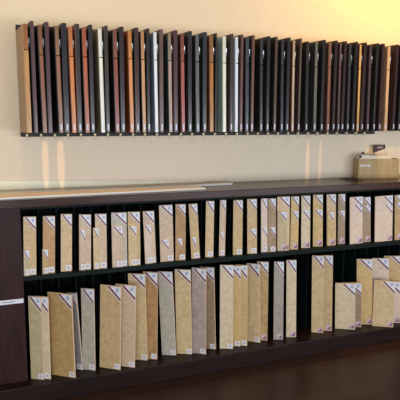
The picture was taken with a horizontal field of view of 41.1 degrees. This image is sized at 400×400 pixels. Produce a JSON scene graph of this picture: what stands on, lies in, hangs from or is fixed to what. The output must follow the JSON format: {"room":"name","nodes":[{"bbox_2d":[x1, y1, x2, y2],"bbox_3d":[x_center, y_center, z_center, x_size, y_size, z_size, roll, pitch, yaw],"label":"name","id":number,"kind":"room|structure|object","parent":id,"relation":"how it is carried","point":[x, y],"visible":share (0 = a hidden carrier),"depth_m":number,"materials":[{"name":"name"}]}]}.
{"room":"flooring showroom","nodes":[
{"label":"flooring showroom","id":0,"kind":"room"},
{"bbox_2d":[0,0,399,347],"bbox_3d":[0.039,-0.651,3.385,8.500,3.307,0.120,-3,9,-20],"label":"wall","id":1,"kind":"structure","parent":0,"point":[208,158],"depth_m":3.30,"materials":[{"name":"beige paint"}]},
{"bbox_2d":[15,25,374,139],"bbox_3d":[0.116,-0.690,3.301,2.352,0.611,0.078,-3,9,-20],"label":"wall rack","id":2,"kind":"object","parent":1,"relation":"attached to","point":[22,134],"visible":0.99,"depth_m":3.22,"materials":[{"name":"black metal"}]},
{"bbox_2d":[16,24,31,132],"bbox_3d":[-0.915,-0.622,2.783,0.032,0.536,0.231,-4,10,-26],"label":"board","id":3,"kind":"object","parent":2,"relation":"attached to","point":[22,39],"visible":1,"depth_m":2.71,"materials":[{"name":"brown wood"}]},
{"bbox_2d":[27,21,37,132],"bbox_3d":[-0.886,-0.630,2.787,0.020,0.550,0.242,-4,10,-26],"label":"board","id":4,"kind":"object","parent":2,"relation":"attached to","point":[31,46],"visible":0.49,"depth_m":2.69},
{"bbox_2d":[34,25,46,132],"bbox_3d":[-0.846,-0.626,2.809,0.029,0.536,0.231,-5,10,-26],"label":"board","id":5,"kind":"object","parent":2,"relation":"attached to","point":[38,40],"visible":0.85,"depth_m":2.72,"materials":[{"name":"brown wood"}]},
{"bbox_2d":[42,22,52,132],"bbox_3d":[-0.820,-0.633,2.812,0.021,0.550,0.242,-4,10,-26],"label":"board","id":6,"kind":"object","parent":2,"relation":"attached to","point":[45,26],"visible":0.48,"depth_m":2.71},
{"bbox_2d":[49,26,62,132],"bbox_3d":[-0.770,-0.630,2.837,0.030,0.536,0.231,-5,10,-26],"label":"board","id":7,"kind":"object","parent":2,"relation":"attached to","point":[54,41],"visible":0.85,"depth_m":2.76,"materials":[{"name":"brown wood"}]},
{"bbox_2d":[58,23,69,132],"bbox_3d":[-0.741,-0.637,2.840,0.026,0.550,0.243,-4,10,-26],"label":"board","id":8,"kind":"object","parent":2,"relation":"attached to","point":[62,27],"visible":0.55,"depth_m":2.74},
{"bbox_2d":[66,26,76,132],"bbox_3d":[-0.708,-0.633,2.860,0.030,0.536,0.231,-5,10,-26],"label":"board","id":9,"kind":"object","parent":2,"relation":"attached to","point":[70,43],"visible":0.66,"depth_m":2.76,"materials":[{"name":"orange wood"}]},
{"bbox_2d":[71,24,81,132],"bbox_3d":[-0.680,-0.640,2.864,0.023,0.550,0.243,-4,10,-26],"label":"board","id":10,"kind":"object","parent":2,"relation":"attached to","point":[75,28],"visible":0.55,"depth_m":2.76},
{"bbox_2d":[79,27,89,132],"bbox_3d":[-0.643,-0.636,2.884,0.030,0.536,0.231,-5,10,-26],"label":"board","id":11,"kind":"object","parent":2,"relation":"attached to","point":[82,31],"visible":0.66,"depth_m":2.79,"materials":[{"name":"red wood"}]},
{"bbox_2d":[85,25,94,132],"bbox_3d":[-0.617,-0.644,2.887,0.020,0.550,0.243,-4,10,-26],"label":"board","id":12,"kind":"object","parent":2,"relation":"attached to","point":[89,38],"visible":0.5,"depth_m":2.78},
{"bbox_2d":[92,28,104,132],"bbox_3d":[-0.567,-0.640,2.913,0.029,0.536,0.231,-5,10,-26],"label":"board","id":13,"kind":"object","parent":2,"relation":"attached to","point":[99,114],"visible":0.69,"depth_m":2.83,"materials":[{"name":"white wood"}]},
{"bbox_2d":[101,26,109,132],"bbox_3d":[-0.541,-0.648,2.915,0.019,0.550,0.243,-4,10,-26],"label":"board","id":14,"kind":"object","parent":2,"relation":"attached to","point":[104,29],"visible":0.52,"depth_m":2.81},
{"bbox_2d":[108,29,119,132],"bbox_3d":[-0.493,-0.644,2.940,0.030,0.536,0.231,-5,10,-26],"label":"board","id":15,"kind":"object","parent":2,"relation":"attached to","point":[112,35],"visible":0.72,"depth_m":2.85,"materials":[{"name":"brown wood"}]},
{"bbox_2d":[116,27,124,131],"bbox_3d":[-0.465,-0.652,2.943,0.024,0.550,0.243,-4,10,-26],"label":"board","id":16,"kind":"object","parent":2,"relation":"attached to","point":[120,30],"visible":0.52,"depth_m":2.84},
{"bbox_2d":[124,30,133,131],"bbox_3d":[-0.418,-0.648,2.968,0.030,0.536,0.231,-5,10,-26],"label":"board","id":17,"kind":"object","parent":2,"relation":"attached to","point":[128,46],"visible":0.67,"depth_m":2.88,"materials":[{"name":"orange wood"}]},
{"bbox_2d":[131,28,139,131],"bbox_3d":[-0.390,-0.656,2.971,0.025,0.550,0.243,-4,10,-26],"label":"board","id":18,"kind":"object","parent":2,"relation":"attached to","point":[134,32],"visible":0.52,"depth_m":2.87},
{"bbox_2d":[139,31,145,131],"bbox_3d":[-0.355,-0.652,2.992,0.028,0.536,0.231,-5,10,-26],"label":"board","id":19,"kind":"object","parent":2,"relation":"attached to","point":[142,103],"visible":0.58,"depth_m":2.89,"materials":[{"name":"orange wood"}]},
{"bbox_2d":[142,28,149,131],"bbox_3d":[-0.331,-0.659,2.994,0.016,0.550,0.243,-4,10,-26],"label":"board","id":20,"kind":"object","parent":2,"relation":"attached to","point":[146,59],"visible":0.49,"depth_m":2.89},
{"bbox_2d":[149,32,157,131],"bbox_3d":[-0.289,-0.655,3.017,0.028,0.536,0.231,-5,10,-26],"label":"board","id":21,"kind":"object","parent":2,"relation":"attached to","point":[153,47],"visible":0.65,"depth_m":2.92,"materials":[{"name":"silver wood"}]},
{"bbox_2d":[151,29,163,131],"bbox_3d":[-0.263,-0.663,3.019,0.022,0.550,0.243,-4,10,-26],"label":"board","id":22,"kind":"object","parent":2,"relation":"attached to","point":[159,33],"visible":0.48,"depth_m":2.92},
{"bbox_2d":[163,33,172,131],"bbox_3d":[-0.213,-0.659,3.045,0.028,0.536,0.231,-5,10,-26],"label":"board","id":23,"kind":"object","parent":2,"relation":"attached to","point":[167,47],"visible":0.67,"depth_m":2.96,"materials":[{"name":"brown wood"}]},
{"bbox_2d":[165,30,177,131],"bbox_3d":[-0.186,-0.667,3.048,0.023,0.550,0.243,-4,10,-26],"label":"board","id":24,"kind":"object","parent":2,"relation":"attached to","point":[174,34],"visible":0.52,"depth_m":2.94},
{"bbox_2d":[178,34,184,131],"bbox_3d":[-0.143,-0.663,3.071,0.028,0.536,0.231,-5,10,-26],"label":"board","id":25,"kind":"object","parent":2,"relation":"attached to","point":[181,48],"visible":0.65,"depth_m":2.98,"materials":[{"name":"red wood"}]},
{"bbox_2d":[182,31,191,131],"bbox_3d":[-0.108,-0.671,3.077,0.023,0.550,0.243,-4,10,-26],"label":"board","id":26,"kind":"object","parent":2,"relation":"attached to","point":[187,61],"visible":0.5,"depth_m":2.98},
{"bbox_2d":[192,34,199,131],"bbox_3d":[-0.062,-0.667,3.101,0.029,0.536,0.231,-5,10,-26],"label":"board","id":27,"kind":"object","parent":2,"relation":"attached to","point":[195,38],"visible":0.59,"depth_m":3.00,"materials":[{"name":"black wood"}]},
{"bbox_2d":[197,32,206,131],"bbox_3d":[-0.026,-0.675,3.107,0.023,0.550,0.243,-4,10,-26],"label":"board","id":28,"kind":"object","parent":2,"relation":"attached to","point":[202,36],"visible":0.5,"depth_m":3.01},
{"bbox_2d":[206,35,213,131],"bbox_3d":[0.018,-0.671,3.131,0.032,0.536,0.231,-5,10,-26],"label":"board","id":29,"kind":"object","parent":2,"relation":"attached to","point":[209,108],"visible":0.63,"depth_m":3.03,"materials":[{"name":"brown wood"}]},
{"bbox_2d":[208,33,216,131],"bbox_3d":[0.038,-0.679,3.132,0.008,0.550,0.242,-4,10,-26],"label":"board","id":30,"kind":"object","parent":2,"relation":"attached to","point":[214,62],"visible":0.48,"depth_m":3.03,"materials":[{"name":"brown wood"}]},
{"bbox_2d":[216,36,226,131],"bbox_3d":[0.092,-0.675,3.158,0.029,0.536,0.231,-5,10,-26],"label":"board","id":31,"kind":"object","parent":2,"relation":"attached to","point":[221,41],"visible":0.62,"depth_m":3.07,"materials":[{"name":"white wood"}]},
{"bbox_2d":[225,34,232,131],"bbox_3d":[0.128,-0.683,3.165,0.017,0.550,0.243,-4,10,-26],"label":"board","id":32,"kind":"object","parent":2,"relation":"attached to","point":[229,38],"visible":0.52,"depth_m":3.07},
{"bbox_2d":[232,37,238,131],"bbox_3d":[0.163,-0.679,3.185,0.027,0.536,0.231,-5,10,-26],"label":"board","id":33,"kind":"object","parent":2,"relation":"attached to","point":[235,39],"visible":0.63,"depth_m":3.09,"materials":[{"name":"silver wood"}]},
{"bbox_2d":[233,34,243,131],"bbox_3d":[0.186,-0.686,3.187,0.018,0.550,0.243,-4,10,-26],"label":"board","id":34,"kind":"object","parent":2,"relation":"attached to","point":[240,37],"visible":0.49,"depth_m":3.08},
{"bbox_2d":[242,38,249,131],"bbox_3d":[0.227,-0.682,3.209,0.029,0.536,0.231,-5,10,-26],"label":"board","id":35,"kind":"object","parent":2,"relation":"attached to","point":[246,52],"visible":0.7,"depth_m":3.11,"materials":[{"name":"wood"}]},
{"bbox_2d":[244,35,254,131],"bbox_3d":[0.253,-0.690,3.212,0.020,0.550,0.243,-4,10,-26],"label":"board","id":36,"kind":"object","parent":2,"relation":"attached to","point":[252,37],"visible":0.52,"depth_m":3.10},
{"bbox_2d":[253,39,263,131],"bbox_3d":[0.313,-0.687,3.241,0.027,0.536,0.231,-5,10,-26],"label":"board","id":37,"kind":"object","parent":2,"relation":"attached to","point":[259,52],"visible":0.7,"depth_m":3.15,"materials":[{"name":"black wood"}]},
{"bbox_2d":[255,36,270,131],"bbox_3d":[0.348,-0.695,3.247,0.020,0.550,0.243,-4,10,-26],"label":"board","id":38,"kind":"object","parent":2,"relation":"attached to","point":[266,40],"visible":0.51,"depth_m":3.15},
{"bbox_2d":[269,37,277,131],"bbox_3d":[0.393,-0.697,3.264,0.019,0.550,0.243,-4,10,-26],"label":"board","id":39,"kind":"object","parent":2,"relation":"attached to","point":[274,40],"visible":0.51,"depth_m":3.17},
{"bbox_2d":[276,40,284,131],"bbox_3d":[0.444,-0.694,3.290,0.027,0.536,0.231,-5,10,-26],"label":"board","id":40,"kind":"object","parent":2,"relation":"attached to","point":[281,53],"visible":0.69,"depth_m":3.20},
{"bbox_2d":[278,37,290,131],"bbox_3d":[0.473,-0.702,3.294,0.020,0.550,0.243,-4,10,-26],"label":"board","id":41,"kind":"object","parent":2,"relation":"attached to","point":[287,41],"visible":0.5,"depth_m":3.19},
{"bbox_2d":[288,41,295,131],"bbox_3d":[0.512,-0.698,3.316,0.025,0.536,0.231,-5,10,-26],"label":"board","id":42,"kind":"object","parent":2,"relation":"attached to","point":[292,49],"visible":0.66,"depth_m":3.22,"materials":[{"name":"brown wood"}]},
{"bbox_2d":[291,38,301,131],"bbox_3d":[0.548,-0.706,3.322,0.014,0.550,0.243,-4,10,-26],"label":"board","id":43,"kind":"object","parent":2,"relation":"attached to","point":[298,42],"visible":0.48,"depth_m":3.23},
{"bbox_2d":[299,41,309,130],"bbox_3d":[0.604,-0.702,3.349,0.027,0.536,0.231,-5,10,-26],"label":"board","id":44,"kind":"object","parent":2,"relation":"attached to","point":[305,59],"visible":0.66,"depth_m":3.26,"materials":[{"name":"black wood"}]},
{"bbox_2d":[307,42,318,130],"bbox_3d":[0.659,-0.705,3.370,0.028,0.536,0.231,-5,10,-26],"label":"board","id":45,"kind":"object","parent":2,"relation":"attached to","point":[313,47],"visible":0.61,"depth_m":3.28,"materials":[{"name":"grey wood"}]},
{"bbox_2d":[310,40,325,130],"bbox_3d":[0.701,-0.714,3.379,0.020,0.550,0.243,-4,10,-26],"label":"board","id":46,"kind":"object","parent":2,"relation":"attached to","point":[322,43],"visible":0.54,"depth_m":3.28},
{"bbox_2d":[323,43,331,130],"bbox_3d":[0.750,-0.710,3.404,0.029,0.536,0.231,-5,10,-26],"label":"board","id":47,"kind":"object","parent":2,"relation":"attached to","point":[328,56],"visible":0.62,"depth_m":3.31,"materials":[{"name":"brown wood"}]},
{"bbox_2d":[326,41,337,130],"bbox_3d":[0.781,-0.718,3.409,0.018,0.550,0.243,-4,10,-26],"label":"board","id":48,"kind":"object","parent":2,"relation":"attached to","point":[334,50],"visible":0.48,"depth_m":3.31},
{"bbox_2d":[334,43,341,130],"bbox_3d":[0.822,-0.714,3.431,0.024,0.536,0.231,-5,10,-26],"label":"board","id":49,"kind":"object","parent":2,"relation":"attached to","point":[339,53],"visible":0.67,"depth_m":3.33,"materials":[{"name":"brown wood"}]},
{"bbox_2d":[338,41,346,130],"bbox_3d":[0.844,-0.721,3.432,0.018,0.550,0.243,-4,10,-26],"label":"board","id":50,"kind":"object","parent":2,"relation":"attached to","point":[344,43],"visible":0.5,"depth_m":3.33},
{"bbox_2d":[343,44,351,130],"bbox_3d":[0.888,-0.717,3.455,0.024,0.536,0.231,-5,10,-26],"label":"board","id":51,"kind":"object","parent":2,"relation":"attached to","point":[348,56],"visible":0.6,"depth_m":3.36,"materials":[{"name":"brown wood"}]},
{"bbox_2d":[347,42,357,130],"bbox_3d":[0.920,-0.725,3.460,0.018,0.550,0.243,-4,10,-26],"label":"board","id":52,"kind":"object","parent":2,"relation":"attached to","point":[354,47],"visible":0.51,"depth_m":3.36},
{"bbox_2d":[354,45,361,130],"bbox_3d":[0.959,-0.721,3.482,0.027,0.536,0.231,-5,10,-26],"label":"board","id":53,"kind":"object","parent":2,"relation":"attached to","point":[359,57],"visible":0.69,"depth_m":3.38,"materials":[{"name":"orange wood"}]},
{"bbox_2d":[358,42,366,130],"bbox_3d":[0.983,-0.729,3.484,0.020,0.550,0.243,-4,10,-26],"label":"board","id":54,"kind":"object","parent":2,"relation":"attached to","point":[364,45],"visible":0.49,"depth_m":3.38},
{"bbox_2d":[363,45,371,130],"bbox_3d":[1.031,-0.725,3.509,0.027,0.536,0.231,-5,10,-26],"label":"board","id":55,"kind":"object","parent":2,"relation":"attached to","point":[369,48],"visible":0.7,"depth_m":3.41,"materials":[{"name":"brown wood"}]},
{"bbox_2d":[367,43,378,130],"bbox_3d":[1.073,-0.732,3.509,0.017,0.550,0.227,-4,10,-26],"label":"board","id":56,"kind":"object","parent":2,"relation":"attached to","point":[375,47],"visible":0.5,"depth_m":3.42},
{"bbox_2d":[375,44,384,130],"bbox_3d":[1.115,-0.734,3.525,0.020,0.550,0.227,-4,10,-26],"label":"board","id":57,"kind":"object","parent":2,"relation":"attached to","point":[381,46],"visible":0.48,"depth_m":3.43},
{"bbox_2d":[380,46,390,130],"bbox_3d":[1.168,-0.731,3.551,0.032,0.536,0.215,-5,10,-26],"label":"board","id":58,"kind":"object","parent":2,"relation":"attached to","point":[387,59],"visible":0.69,"depth_m":3.46,"materials":[{"name":"brown wood"}]},
{"bbox_2d":[385,44,398,130],"bbox_3d":[1.219,-0.740,3.563,0.020,0.550,0.227,-4,10,-26],"label":"board","id":59,"kind":"object","parent":2,"relation":"attached to","point":[394,51],"visible":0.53,"depth_m":3.48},
{"bbox_2d":[57,340,399,399],"bbox_3d":[1.050,1.370,0.959,8.500,0.060,5.650,-3,9,-20],"label":"floor","id":60,"kind":"structure","parent":0,"point":[368,372],"depth_m":3.01,"materials":[{"name":"brown wood"}]},
{"bbox_2d":[0,188,399,399],"bbox_3d":[0.134,0.469,3.289,4.500,1.022,0.410,-3,9,-20],"label":"bookshelf","id":61,"kind":"object","parent":60,"relation":"on","point":[16,383],"visible":0.41,"depth_m":3.15,"materials":[{"name":"brown laminate"}]},
{"bbox_2d":[23,216,35,274],"bbox_3d":[-0.872,0.236,2.738,0.072,0.308,0.014,-3,9,-17],"label":"sample","id":62,"kind":"object","parent":61,"relation":"on","point":[29,222],"visible":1,"depth_m":2.73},
{"bbox_2d":[28,296,44,379],"bbox_3d":[-0.860,0.726,2.806,0.074,0.454,0.011,2,8,12],"label":"sample","id":63,"kind":"object","parent":61,"relation":"on","point":[34,302],"visible":1,"depth_m":2.80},
{"bbox_2d":[39,296,50,378],"bbox_3d":[-0.827,0.726,2.813,0.075,0.451,0.011,2,8,12],"label":"sample","id":64,"kind":"object","parent":61,"relation":"on","point":[45,300],"visible":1,"depth_m":2.80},
{"bbox_2d":[43,216,54,272],"bbox_3d":[-0.784,0.232,2.773,0.071,0.305,0.014,-3,9,-18],"label":"sample","id":65,"kind":"object","parent":61,"relation":"on","point":[48,221],"visible":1,"depth_m":2.77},
{"bbox_2d":[47,292,75,377],"bbox_3d":[-0.735,0.717,2.836,0.147,0.462,0.011,2,9,19],"label":"sample","id":66,"kind":"object","parent":61,"relation":"on","point":[62,350],"visible":0.98,"depth_m":2.83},
{"bbox_2d":[61,214,71,271],"bbox_3d":[-0.703,0.225,2.811,0.067,0.308,0.014,-3,9,-18],"label":"sample","id":67,"kind":"object","parent":61,"relation":"on","point":[66,219],"visible":1,"depth_m":2.81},
{"bbox_2d":[67,292,82,369],"bbox_3d":[-0.679,0.716,2.910,0.074,0.443,0.018,3,9,19],"label":"sample","id":68,"kind":"object","parent":61,"relation":"on","point":[77,339],"visible":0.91,"depth_m":2.90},
{"bbox_2d":[79,214,90,269],"bbox_3d":[-0.612,0.224,2.844,0.070,0.301,0.015,-2,9,-12],"label":"sample","id":69,"kind":"object","parent":61,"relation":"on","point":[84,219],"visible":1,"depth_m":2.84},
{"bbox_2d":[81,288,95,370],"bbox_3d":[-0.609,0.707,2.914,0.075,0.461,0.010,3,8,14],"label":"sample","id":70,"kind":"object","parent":61,"relation":"on","point":[87,295],"visible":1,"depth_m":2.91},
{"bbox_2d":[95,214,106,268],"bbox_3d":[-0.532,0.222,2.868,0.060,0.299,0.011,-1,8,-14],"label":"sample","id":71,"kind":"object","parent":61,"relation":"on","point":[100,219],"visible":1,"depth_m":2.86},
{"bbox_2d":[100,284,121,369],"bbox_3d":[-0.491,0.698,2.928,0.133,0.475,0.024,3,9,16],"label":"sample","id":72,"kind":"object","parent":61,"relation":"on","point":[110,295],"visible":1,"depth_m":2.92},
{"bbox_2d":[112,226,122,266],"bbox_3d":[-0.447,0.253,2.899,0.058,0.228,0.007,-1,8,-11],"label":"sample","id":73,"kind":"object","parent":61,"relation":"on","point":[117,231],"visible":1,"depth_m":2.90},
{"bbox_2d":[111,212,126,266],"bbox_3d":[-0.439,0.216,2.905,0.082,0.300,0.010,-1,8,-11],"label":"sample","id":74,"kind":"object","parent":61,"relation":"on","point":[117,218],"visible":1,"depth_m":2.89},
{"bbox_2d":[115,284,135,367],"bbox_3d":[-0.414,0.696,2.954,0.130,0.471,0.023,2,9,13],"label":"sample","id":75,"kind":"object","parent":61,"relation":"on","point":[128,300],"visible":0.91,"depth_m":2.94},
{"bbox_2d":[128,225,136,265],"bbox_3d":[-0.369,0.251,2.929,0.046,0.225,0.007,-1,8,-10],"label":"sample","id":76,"kind":"object","parent":61,"relation":"on","point":[132,230],"visible":1,"depth_m":2.92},
{"bbox_2d":[128,211,139,264],"bbox_3d":[-0.362,0.212,2.934,0.066,0.299,0.010,-1,8,-10],"label":"sample","id":77,"kind":"object","parent":61,"relation":"on","point":[133,217],"visible":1,"depth_m":2.92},
{"bbox_2d":[128,273,147,359],"bbox_3d":[-0.352,0.665,3.031,0.100,0.510,0.011,1,8,10],"label":"sample","id":78,"kind":"object","parent":61,"relation":"on","point":[138,279],"visible":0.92,"depth_m":3.02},
{"bbox_2d":[144,224,152,263],"bbox_3d":[-0.288,0.245,2.972,0.048,0.224,0.008,-1,9,-7],"label":"sample","id":79,"kind":"object","parent":61,"relation":"on","point":[147,227],"visible":1,"depth_m":2.97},
{"bbox_2d":[143,211,155,262],"bbox_3d":[-0.281,0.207,2.976,0.071,0.298,0.012,-1,9,-7],"label":"sample","id":80,"kind":"object","parent":61,"relation":"on","point":[148,216],"visible":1,"depth_m":2.96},
{"bbox_2d":[143,271,157,359],"bbox_3d":[-0.284,0.660,3.045,0.085,0.516,0.010,2,8,10],"label":"sample","id":81,"kind":"object","parent":61,"relation":"on","point":[151,277],"visible":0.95,"depth_m":3.04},
{"bbox_2d":[159,205,173,261],"bbox_3d":[-0.190,0.188,3.013,0.076,0.324,0.010,-3,8,-13],"label":"sample","id":82,"kind":"object","parent":61,"relation":"on","point":[165,211],"visible":1,"depth_m":3.01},
{"bbox_2d":[158,271,175,355],"bbox_3d":[-0.190,0.658,3.089,0.105,0.509,0.016,2,9,12],"label":"sample","id":83,"kind":"object","parent":61,"relation":"on","point":[165,278],"visible":1,"depth_m":3.08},
{"bbox_2d":[175,204,185,260],"bbox_3d":[-0.111,0.184,3.039,0.058,0.326,0.010,-1,8,-11],"label":"sample","id":84,"kind":"object","parent":61,"relation":"on","point":[180,209],"visible":1,"depth_m":3.04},
{"bbox_2d":[175,269,191,353],"bbox_3d":[-0.096,0.652,3.110,0.093,0.512,0.010,1,8,11],"label":"sample","id":85,"kind":"object","parent":61,"relation":"on","point":[182,276],"visible":1,"depth_m":3.11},
{"bbox_2d":[188,203,199,258],"bbox_3d":[-0.033,0.180,3.072,0.066,0.324,0.010,-1,9,-9],"label":"sample","id":86,"kind":"object","parent":61,"relation":"on","point":[193,210],"visible":1,"depth_m":3.07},
{"bbox_2d":[192,267,205,354],"bbox_3d":[-0.006,0.649,3.118,0.088,0.518,0.010,3,8,19],"label":"sample","id":87,"kind":"object","parent":61,"relation":"on","point":[198,274],"visible":0.99,"depth_m":3.11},
{"bbox_2d":[0,175,399,208],"bbox_3d":[0.123,-0.063,3.244,4.500,0.041,0.363,-3,9,-20],"label":"countertop","id":88,"kind":"structure","parent":61,"relation":"on","point":[274,187],"depth_m":3.10,"materials":[{"name":"brown laminate"}]},
{"bbox_2d":[0,181,204,189],"bbox_3d":[-0.820,-0.103,3.068,1.817,0.084,0.009,-3,9,-20],"label":"trim board","id":89,"kind":"object","parent":88,"relation":"on","point":[4,185],"visible":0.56,"depth_m":3.08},
{"bbox_2d":[0,186,205,199],"bbox_3d":[-0.791,-0.033,2.850,1.712,0.010,0.240,-3,9,-20],"label":"plank","id":90,"kind":"object","parent":88,"relation":"on","point":[20,195],"visible":1,"depth_m":2.87,"materials":[{"name":"wood"}]},
{"bbox_2d":[0,181,232,192],"bbox_3d":[-0.583,-0.065,3.062,1.653,0.012,0.145,-3,9,-20],"label":"plank","id":91,"kind":"object","parent":88,"relation":"on","point":[213,183],"visible":0.83,"depth_m":3.11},
{"bbox_2d":[353,158,398,178],"bbox_3d":[1.233,-0.223,3.740,0.300,0.134,0.081,-1,9,-9],"label":"box","id":92,"kind":"object","parent":88,"relation":"on","point":[362,168],"visible":0.99,"depth_m":3.70,"materials":[{"name":"beige cardboard"}]},
{"bbox_2d":[200,266,215,349],"bbox_3d":[0.048,0.645,3.180,0.085,0.507,0.011,2,9,20],"label":"sample","id":93,"kind":"object","parent":61,"relation":"on","point":[210,282],"visible":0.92,"depth_m":3.17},
{"bbox_2d":[22,235,399,280],"bbox_3d":[0.635,0.297,3.481,3.412,0.023,0.330,-3,9,-20],"label":"shelf","id":94,"kind":"object","parent":61,"relation":"attached to","point":[229,256],"depth_m":3.14,"materials":[{"name":"wood"}]},
{"bbox_2d":[205,201,213,256],"bbox_3d":[0.056,0.170,3.110,0.048,0.333,0.011,0,8,-9],"label":"sample","id":95,"kind":"object","parent":94,"relation":"on","point":[209,227],"visible":1,"depth_m":3.11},
{"bbox_2d":[219,200,225,255],"bbox_3d":[0.132,0.165,3.140,0.036,0.334,0.010,0,7,-6],"label":"sample","id":96,"kind":"object","parent":94,"relation":"on","point":[222,223],"visible":1,"depth_m":3.14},
{"bbox_2d":[233,200,242,254],"bbox_3d":[0.224,0.163,3.168,0.056,0.330,0.010,-1,8,-6],"label":"sample","id":97,"kind":"object","parent":94,"relation":"on","point":[237,204],"visible":1,"depth_m":3.16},
{"bbox_2d":[247,199,256,253],"bbox_3d":[0.311,0.158,3.193,0.058,0.333,0.010,-2,8,-5],"label":"sample","id":98,"kind":"object","parent":94,"relation":"on","point":[251,203],"visible":1,"depth_m":3.19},
{"bbox_2d":[261,198,267,251],"bbox_3d":[0.388,0.154,3.231,0.040,0.331,0.010,-2,8,-6],"label":"sample","id":99,"kind":"object","parent":94,"relation":"on","point":[264,201],"visible":1,"depth_m":3.23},
{"bbox_2d":[268,198,275,251],"bbox_3d":[0.436,0.153,3.236,0.046,0.331,0.010,-2,8,-6],"label":"sample","id":100,"kind":"object","parent":94,"relation":"on","point":[271,201],"visible":1,"depth_m":3.23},
{"bbox_2d":[276,196,289,250],"bbox_3d":[0.510,0.145,3.274,0.080,0.336,0.010,-2,8,-9],"label":"sample","id":101,"kind":"object","parent":94,"relation":"on","point":[283,202],"visible":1,"depth_m":3.26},
{"bbox_2d":[290,196,298,249],"bbox_3d":[0.585,0.142,3.304,0.050,0.333,0.010,-1,8,-5],"label":"sample","id":102,"kind":"object","parent":94,"relation":"on","point":[294,219],"visible":1,"depth_m":3.30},
{"bbox_2d":[301,195,309,247],"bbox_3d":[0.661,0.137,3.341,0.056,0.332,0.011,-2,9,-3],"label":"sample","id":103,"kind":"object","parent":94,"relation":"on","point":[305,200],"visible":1,"depth_m":3.34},
{"bbox_2d":[313,194,322,246],"bbox_3d":[0.746,0.131,3.381,0.062,0.333,0.010,-2,9,-2],"label":"sample","id":104,"kind":"object","parent":94,"relation":"on","point":[317,199],"visible":1,"depth_m":3.38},
{"bbox_2d":[338,194,344,243],"bbox_3d":[0.912,0.123,3.446,0.056,0.331,0.011,-1,9,-5],"label":"sample","id":105,"kind":"object","parent":94,"relation":"on","point":[341,197],"visible":1,"depth_m":3.44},
{"bbox_2d":[220,265,233,348],"bbox_3d":[0.159,0.639,3.186,0.080,0.518,0.010,1,8,5],"label":"sample","id":106,"kind":"object","parent":61,"relation":"on","point":[226,271],"visible":1,"depth_m":3.18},
{"bbox_2d":[233,265,240,346],"bbox_3d":[0.209,0.640,3.223,0.075,0.505,0.010,1,8,9],"label":"sample","id":107,"kind":"object","parent":61,"relation":"on","point":[237,268],"visible":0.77,"depth_m":3.22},
{"bbox_2d":[235,264,247,345],"bbox_3d":[0.249,0.639,3.231,0.075,0.506,0.011,2,8,13],"label":"sample","id":108,"kind":"object","parent":61,"relation":"on","point":[244,268],"visible":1,"depth_m":3.22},
{"bbox_2d":[246,263,259,342],"bbox_3d":[0.328,0.633,3.284,0.084,0.500,0.011,2,9,23],"label":"sample","id":109,"kind":"object","parent":61,"relation":"on","point":[253,307],"visible":0.98,"depth_m":3.28,"materials":[{"name":"stone"}]},
{"bbox_2d":[257,261,268,340],"bbox_3d":[0.386,0.628,3.311,0.070,0.505,0.010,1,8,9],"label":"sample","id":110,"kind":"object","parent":61,"relation":"on","point":[264,266],"visible":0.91,"depth_m":3.30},
{"bbox_2d":[273,261,283,339],"bbox_3d":[0.488,0.627,3.321,0.060,0.503,0.011,0,8,2],"label":"sample","id":111,"kind":"object","parent":61,"relation":"on","point":[278,265],"visible":1,"depth_m":3.32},
{"bbox_2d":[277,211,286,250],"bbox_3d":[0.504,0.191,3.270,0.060,0.246,0.008,-2,8,-9],"label":"sample","id":112,"kind":"object","parent":61,"relation":"on","point":[282,215],"visible":1,"depth_m":3.27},
{"bbox_2d":[286,260,295,336],"bbox_3d":[0.574,0.622,3.359,0.062,0.503,0.011,-1,8,1],"label":"sample","id":113,"kind":"object","parent":61,"relation":"on","point":[290,264],"visible":1,"depth_m":3.35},
{"bbox_2d":[311,255,323,332],"bbox_3d":[0.755,0.606,3.430,0.074,0.513,0.011,1,9,14],"label":"sample","id":114,"kind":"object","parent":61,"relation":"on","point":[317,260],"visible":1,"depth_m":3.42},
{"bbox_2d":[322,255,332,330],"bbox_3d":[0.822,0.605,3.464,0.070,0.507,0.010,1,9,12],"label":"sample","id":115,"kind":"object","parent":61,"relation":"on","point":[328,259],"visible":0.88,"depth_m":3.46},
{"bbox_2d":[335,283,355,329],"bbox_3d":[0.951,0.697,3.502,0.138,0.316,0.010,2,9,13],"label":"sample","id":116,"kind":"object","parent":61,"relation":"on","point":[344,292],"visible":1,"depth_m":3.50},
{"bbox_2d":[343,282,361,326],"bbox_3d":[1.008,0.694,3.542,0.132,0.310,0.011,2,9,13],"label":"sample","id":117,"kind":"object","parent":61,"relation":"on","point":[358,295],"visible":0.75,"depth_m":3.53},
{"bbox_2d":[349,196,362,243],"bbox_3d":[1.010,0.132,3.457,0.104,0.312,0.012,-2,9,-13],"label":"sample","id":118,"kind":"object","parent":61,"relation":"on","point":[355,203],"visible":1,"depth_m":3.45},
{"bbox_2d":[357,259,371,324],"bbox_3d":[1.099,0.615,3.572,0.120,0.458,0.015,2,9,9],"label":"sample","id":119,"kind":"object","parent":61,"relation":"on","point":[364,266],"visible":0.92,"depth_m":3.56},
{"bbox_2d":[363,197,370,241],"bbox_3d":[1.093,0.129,3.505,0.070,0.303,0.011,-1,9,-11],"label":"sample","id":120,"kind":"object","parent":61,"relation":"on","point":[366,200],"visible":0.91,"depth_m":3.50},
{"bbox_2d":[372,258,388,312],"bbox_3d":[1.228,0.611,3.645,0.128,0.445,0.013,2,9,9],"label":"sample","id":121,"kind":"object","parent":61,"relation":"on","point":[380,266],"visible":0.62,"depth_m":3.62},
{"bbox_2d":[374,195,392,241],"bbox_3d":[1.211,0.123,3.525,0.140,0.310,0.012,-2,9,-13],"label":"sample","id":122,"kind":"object","parent":61,"relation":"on","point":[383,219],"visible":1,"depth_m":3.52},
{"bbox_2d":[372,280,395,326],"bbox_3d":[1.222,0.690,3.555,0.134,0.314,0.011,2,7,11],"label":"sample","id":123,"kind":"object","parent":61,"relation":"on","point":[384,291],"visible":1,"depth_m":3.55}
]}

